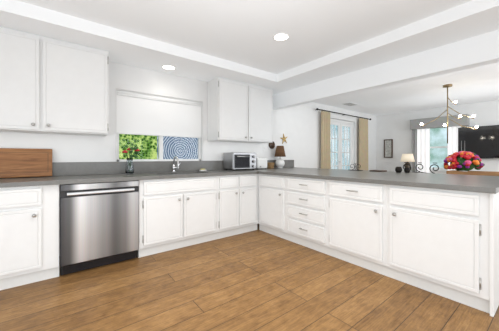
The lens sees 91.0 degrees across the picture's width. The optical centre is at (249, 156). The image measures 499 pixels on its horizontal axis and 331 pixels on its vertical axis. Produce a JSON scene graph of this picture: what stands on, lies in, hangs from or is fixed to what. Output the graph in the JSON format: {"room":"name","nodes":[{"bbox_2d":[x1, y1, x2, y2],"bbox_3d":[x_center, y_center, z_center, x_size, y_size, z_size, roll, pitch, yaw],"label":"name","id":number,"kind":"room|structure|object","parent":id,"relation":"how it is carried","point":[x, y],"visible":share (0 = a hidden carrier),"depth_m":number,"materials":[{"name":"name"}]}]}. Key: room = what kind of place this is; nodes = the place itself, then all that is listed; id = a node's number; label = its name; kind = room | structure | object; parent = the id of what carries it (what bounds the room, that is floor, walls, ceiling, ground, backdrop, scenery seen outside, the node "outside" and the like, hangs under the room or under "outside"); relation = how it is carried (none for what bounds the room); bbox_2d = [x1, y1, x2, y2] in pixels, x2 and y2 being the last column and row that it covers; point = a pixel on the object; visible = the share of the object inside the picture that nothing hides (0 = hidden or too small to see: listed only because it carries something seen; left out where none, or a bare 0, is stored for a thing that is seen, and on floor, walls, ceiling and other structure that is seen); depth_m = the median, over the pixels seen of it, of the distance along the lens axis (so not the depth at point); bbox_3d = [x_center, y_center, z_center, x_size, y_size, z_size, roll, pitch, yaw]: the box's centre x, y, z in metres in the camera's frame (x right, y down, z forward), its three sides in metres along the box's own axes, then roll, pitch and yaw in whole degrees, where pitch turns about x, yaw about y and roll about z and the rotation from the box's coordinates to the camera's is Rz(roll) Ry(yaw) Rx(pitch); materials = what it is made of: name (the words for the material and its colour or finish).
{"room":"kitchen","nodes":[
{"label":"kitchen","id":0,"kind":"room"},
{"bbox_2d":[0,0,498,115],"bbox_3d":[2.049,-1.280,2.171,9.580,0.690,6.400,0,0,-38],"label":"ceiling","id":1,"kind":"structure","parent":0,"point":[383,57],"depth_m":2.63,"materials":[{"name":"white paint"}]},
{"bbox_2d":[162,65,175,69],"bbox_3d":[-1.081,-1.201,3.287,0.178,0.014,0.178,0,0,-38],"label":"recessed light","id":2,"kind":"object","parent":1,"relation":"in","point":[167,67],"visible":1,"depth_m":3.29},
{"bbox_2d":[273,33,288,40],"bbox_3d":[0.348,-1.321,2.700,0.178,0.014,0.178,0,0,-38],"label":"recessed light","id":3,"kind":"object","parent":1,"relation":"attached to","point":[279,36],"visible":1,"depth_m":2.69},
{"bbox_2d":[344,102,357,105],"bbox_3d":[2.367,-1.236,5.759,0.360,0.011,0.200,0,0,-38],"label":"ceiling vent","id":4,"kind":"object","parent":1,"relation":"in","point":[349,103],"visible":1,"depth_m":5.75,"materials":[{"name":"grey metal"}]},
{"bbox_2d":[420,84,477,142],"bbox_3d":[3.457,-0.739,4.134,0.984,1.007,0.339,0,0,-6],"label":"chandelier","id":5,"kind":"object","parent":1,"relation":"hanging from","point":[447,86],"visible":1,"depth_m":4.23,"materials":[{"name":"gold metal"}]},
{"bbox_2d":[0,224,498,330],"bbox_3d":[2.049,1.155,2.171,9.580,0.060,6.400,0,0,-38],"label":"floor","id":6,"kind":"structure","parent":0,"point":[256,280],"depth_m":1.98,"materials":[{"name":"brown wood"}]},
{"bbox_2d":[0,185,58,289],"bbox_3d":[-2.619,0.690,1.992,1.696,0.870,0.674,0,0,-38],"label":"base cabinet","id":7,"kind":"object","parent":6,"relation":"on","point":[29,215],"visible":0.98,"depth_m":2.15,"materials":[{"name":"white paint"}]},
{"bbox_2d":[0,170,257,187],"bbox_3d":[-1.684,0.235,2.732,4.082,0.040,0.652,0,0,-38],"label":"countertop","id":8,"kind":"structure","parent":7,"relation":"on","point":[76,179],"depth_m":2.63,"materials":[{"name":"grey stone"}]},
{"bbox_2d":[0,148,51,177],"bbox_3d":[-2.375,0.061,2.507,0.560,0.299,0.079,0,0,-38],"label":"cutting board","id":9,"kind":"object","parent":8,"relation":"on","point":[14,162],"visible":1,"depth_m":2.53,"materials":[{"name":"brown wood"}]},
{"bbox_2d":[122,146,139,173],"bbox_3d":[-1.493,0.031,3.092,0.211,0.366,0.133,0,0,-38],"label":"flower vase","id":10,"kind":"object","parent":8,"relation":"on","point":[129,169],"visible":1,"depth_m":3.06,"materials":[{"name":"clear glass"}]},
{"bbox_2d":[52,160,293,175],"bbox_3d":[-1.279,0.138,3.446,5.597,0.155,0.021,0,0,-38],"label":"upstand","id":11,"kind":"object","parent":8,"relation":"on","point":[58,168],"visible":0.56,"depth_m":3.25,"materials":[{"name":"grey stone"}]},
{"bbox_2d":[172,156,179,171],"bbox_3d":[-1.047,0.099,3.466,0.124,0.232,0.199,0,0,-10],"label":"faucet","id":12,"kind":"object","parent":8,"relation":"on","point":[176,157],"visible":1,"depth_m":3.50,"materials":[{"name":"silver metal"}]},
{"bbox_2d":[223,153,255,170],"bbox_3d":[-0.143,0.071,4.060,0.470,0.286,0.348,0,0,-38],"label":"toaster oven","id":13,"kind":"object","parent":8,"relation":"on","point":[233,161],"visible":0.99,"depth_m":3.93,"materials":[{"name":"silver metal"}]},
{"bbox_2d":[60,180,138,274],"bbox_3d":[-1.671,0.691,2.725,0.690,0.868,0.646,0,0,-38],"label":"dishwasher","id":14,"kind":"object","parent":6,"relation":"on","point":[99,222],"visible":1,"depth_m":2.46,"materials":[{"name":"silver metal"}]},
{"bbox_2d":[137,176,216,257],"bbox_3d":[-1.002,0.690,3.246,0.995,0.870,0.674,0,0,-38],"label":"base cabinet","id":15,"kind":"object","parent":6,"relation":"on","point":[175,213],"visible":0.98,"depth_m":2.96,"materials":[{"name":"white paint"}]},
{"bbox_2d":[216,174,257,238],"bbox_3d":[-0.323,0.690,3.773,0.725,0.870,0.674,0,0,-38],"label":"base cabinet","id":16,"kind":"object","parent":6,"relation":"on","point":[237,195],"visible":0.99,"depth_m":3.51,"materials":[{"name":"white paint"}]},
{"bbox_2d":[258,174,286,239],"bbox_3d":[0.860,0.690,3.964,1.494,0.870,0.590,0,0,-38],"label":"base cabinet","id":17,"kind":"object","parent":6,"relation":"on","point":[271,188],"visible":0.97,"depth_m":3.50,"materials":[{"name":"white paint"}]},
{"bbox_2d":[286,176,328,254],"bbox_3d":[1.242,0.690,3.477,1.488,0.870,0.648,0,0,-38],"label":"drawers","id":18,"kind":"object","parent":6,"relation":"on","point":[306,198],"visible":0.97,"depth_m":3.00,"materials":[{"name":"white paint"}]},
{"bbox_2d":[328,180,387,275],"bbox_3d":[1.633,0.690,2.968,1.494,0.870,0.635,0,0,-38],"label":"base cabinet","id":19,"kind":"object","parent":6,"relation":"on","point":[357,211],"visible":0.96,"depth_m":2.49,"materials":[{"name":"white paint"}]},
{"bbox_2d":[387,185,498,316],"bbox_3d":[2.049,0.690,2.435,1.498,0.870,0.717,0,0,-38],"label":"base cabinet","id":20,"kind":"object","parent":6,"relation":"on","point":[442,242],"visible":0.99,"depth_m":1.93,"materials":[{"name":"white paint"}]},
{"bbox_2d":[235,167,498,193],"bbox_3d":[1.315,0.235,3.432,1.514,0.040,3.222,0,0,-38],"label":"countertop","id":21,"kind":"structure","parent":20,"relation":"on","point":[470,183],"depth_m":2.57,"materials":[{"name":"grey stone"}]},
{"bbox_2d":[256,158,266,168],"bbox_3d":[0.171,0.116,4.340,0.270,0.197,0.192,0,0,-38],"label":"toaster","id":22,"kind":"object","parent":21,"relation":"on","point":[261,163],"visible":0.63,"depth_m":4.26,"materials":[{"name":"white plastic"}]},
{"bbox_2d":[267,163,273,168],"bbox_3d":[0.390,0.159,4.555,0.154,0.110,0.152,0,0,-38],"label":"wicker basket","id":23,"kind":"object","parent":21,"relation":"on","point":[269,165],"visible":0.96,"depth_m":4.50,"materials":[{"name":"brown wicker"}]},
{"bbox_2d":[274,146,285,167],"bbox_3d":[0.591,-0.001,4.736,0.220,0.430,0.220,0,0,-38],"label":"lamp","id":24,"kind":"object","parent":21,"relation":"on","point":[280,152],"visible":0.98,"depth_m":4.67,"materials":[{"name":"white ceramic"}]},
{"bbox_2d":[350,164,362,170],"bbox_3d":[1.693,0.161,3.920,0.060,0.108,0.220,0,0,-38],"label":"scroll","id":25,"kind":"object","parent":21,"relation":"on","point":[355,165],"visible":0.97,"depth_m":3.90,"materials":[{"name":"metal"}]},
{"bbox_2d":[369,170,386,171],"bbox_3d":[1.915,0.205,3.650,0.180,0.018,0.180,0,0,-38],"label":"tray","id":26,"kind":"object","parent":21,"relation":"on","point":[369,170],"visible":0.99,"depth_m":3.58,"materials":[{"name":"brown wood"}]},
{"bbox_2d":[395,167,409,172],"bbox_3d":[2.111,0.174,3.383,0.176,0.080,0.084,0,0,25],"label":"votive candles","id":27,"kind":"object","parent":21,"relation":"on","point":[397,169],"visible":1,"depth_m":3.37,"materials":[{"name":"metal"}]},
{"bbox_3d":[3.378,0.745,4.170,1.050,0.760,1.950,0,0,-38],"label":"dining table","id":28,"kind":"object","parent":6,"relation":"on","visible":0},
{"bbox_2d":[403,162,438,172],"bbox_3d":[3.039,0.231,4.370,0.080,0.267,0.620,0,0,-38],"label":"scroll","id":29,"kind":"object","parent":28,"relation":"on","point":[404,162],"visible":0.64,"depth_m":4.35},
{"bbox_2d":[444,151,498,175],"bbox_3d":[3.642,0.132,3.865,0.372,0.465,0.945,0,0,-38],"label":"flower arrangement","id":30,"kind":"object","parent":28,"relation":"on","point":[462,162],"visible":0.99,"depth_m":3.94,"materials":[{"name":"multicoloured plant"}]},
{"bbox_3d":[4.113,0.775,6.380,0.540,0.700,0.540,0,0,-38],"label":"side table","id":31,"kind":"object","parent":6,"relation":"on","visible":0},
{"bbox_2d":[400,154,414,167],"bbox_3d":[4.113,0.172,6.380,0.320,0.505,0.320,0,0,-38],"label":"table lamp","id":32,"kind":"object","parent":31,"relation":"on","point":[408,158],"visible":0.71,"depth_m":6.29,"materials":[{"name":"beige fabric"}]},
{"bbox_2d":[0,61,498,255],"bbox_3d":[2.049,-0.250,2.171,9.580,2.750,6.400,0,0,-38],"label":"wall","id":33,"kind":"structure","parent":0,"point":[301,124],"depth_m":4.94,"materials":[{"name":"white paint"}]},
{"bbox_2d":[0,27,108,135],"bbox_3d":[-2.530,-0.729,2.244,2.144,0.947,0.384,0,0,-38],"label":"upper cabinet","id":34,"kind":"object","parent":33,"relation":"attached to","point":[48,85],"visible":1,"depth_m":2.47,"materials":[{"name":"white paint"}]},
{"bbox_2d":[116,89,202,161],"bbox_3d":[-1.264,-0.398,3.563,1.224,0.949,0.134,0,0,-38],"label":"kitchen window","id":35,"kind":"structure","parent":33,"relation":"in","point":[137,113],"depth_m":3.49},
{"bbox_2d":[207,77,272,142],"bbox_3d":[-0.114,-0.729,4.118,1.124,0.947,0.384,0,0,-38],"label":"upper cabinet","id":36,"kind":"object","parent":33,"relation":"attached to","point":[241,112],"visible":1,"depth_m":3.90,"materials":[{"name":"white paint"}]},
{"bbox_2d":[263,145,267,151],"bbox_3d":[0.306,-0.165,4.680,0.120,0.140,0.013,0,0,-38],"label":"switch plate","id":37,"kind":"object","parent":33,"relation":"attached to","point":[265,147],"visible":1,"depth_m":4.68,"materials":[{"name":"white plastic"}]},
{"bbox_2d":[269,134,286,148],"bbox_3d":[0.580,-0.317,4.885,0.515,0.314,0.048,0,0,-38],"label":"wall art","id":38,"kind":"object","parent":33,"relation":"attached to","point":[271,145],"visible":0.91,"depth_m":4.79,"materials":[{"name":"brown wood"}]},
{"bbox_2d":[316,108,370,169],"bbox_3d":[2.469,0.004,6.280,2.492,2.211,0.134,0,0,-38],"label":"curtain","id":39,"kind":"object","parent":33,"relation":"hanging from","point":[325,116],"visible":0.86,"depth_m":5.78,"materials":[{"name":"fabric"}]},
{"bbox_2d":[330,115,356,169],"bbox_3d":[2.349,0.050,6.321,1.400,2.150,0.101,0,0,-38],"label":"window","id":40,"kind":"structure","parent":33,"relation":"in","point":[342,132],"depth_m":6.42,"materials":[{"name":"white glass"}]},
{"bbox_2d":[384,139,392,157],"bbox_3d":[4.047,-0.245,7.151,0.030,0.540,0.240,0,0,-38],"label":"picture frame","id":41,"kind":"object","parent":33,"relation":"attached to","point":[388,143],"visible":1,"depth_m":7.14,"materials":[{"name":"brown wood"}]},
{"bbox_2d":[430,146,446,170],"bbox_3d":[4.824,-0.233,6.222,0.130,1.176,0.760,0,0,-38],"label":"window","id":42,"kind":"structure","parent":33,"relation":"in","point":[440,169],"depth_m":6.22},
{"bbox_2d":[410,114,468,172],"bbox_3d":[4.729,0.058,6.161,0.166,2.105,1.180,0,0,-38],"label":"window curtain","id":43,"kind":"object","parent":33,"relation":"hanging from","point":[420,135],"visible":0.52,"depth_m":6.33,"materials":[{"name":"white fabric"}]},
{"bbox_2d":[458,125,498,158],"bbox_3d":[5.392,-0.330,5.353,0.108,0.730,1.290,0,0,-38],"label":"wall tv","id":44,"kind":"object","parent":33,"relation":"attached to","point":[483,141],"visible":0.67,"depth_m":5.51,"materials":[{"name":"black plastic"}]},
{"label":"outside","id":45,"kind":"structure","parent":0,"visible":0},
{"bbox_2d":[430,127,446,167],"bbox_3d":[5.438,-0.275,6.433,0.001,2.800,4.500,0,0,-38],"label":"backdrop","id":46,"kind":"structure","parent":45,"point":[438,136],"depth_m":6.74,"materials":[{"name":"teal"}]},
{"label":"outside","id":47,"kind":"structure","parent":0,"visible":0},
{"bbox_2d":[119,134,197,158],"bbox_3d":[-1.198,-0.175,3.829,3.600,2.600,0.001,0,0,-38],"label":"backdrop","id":48,"kind":"structure","parent":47,"point":[181,147],"depth_m":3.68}
]}

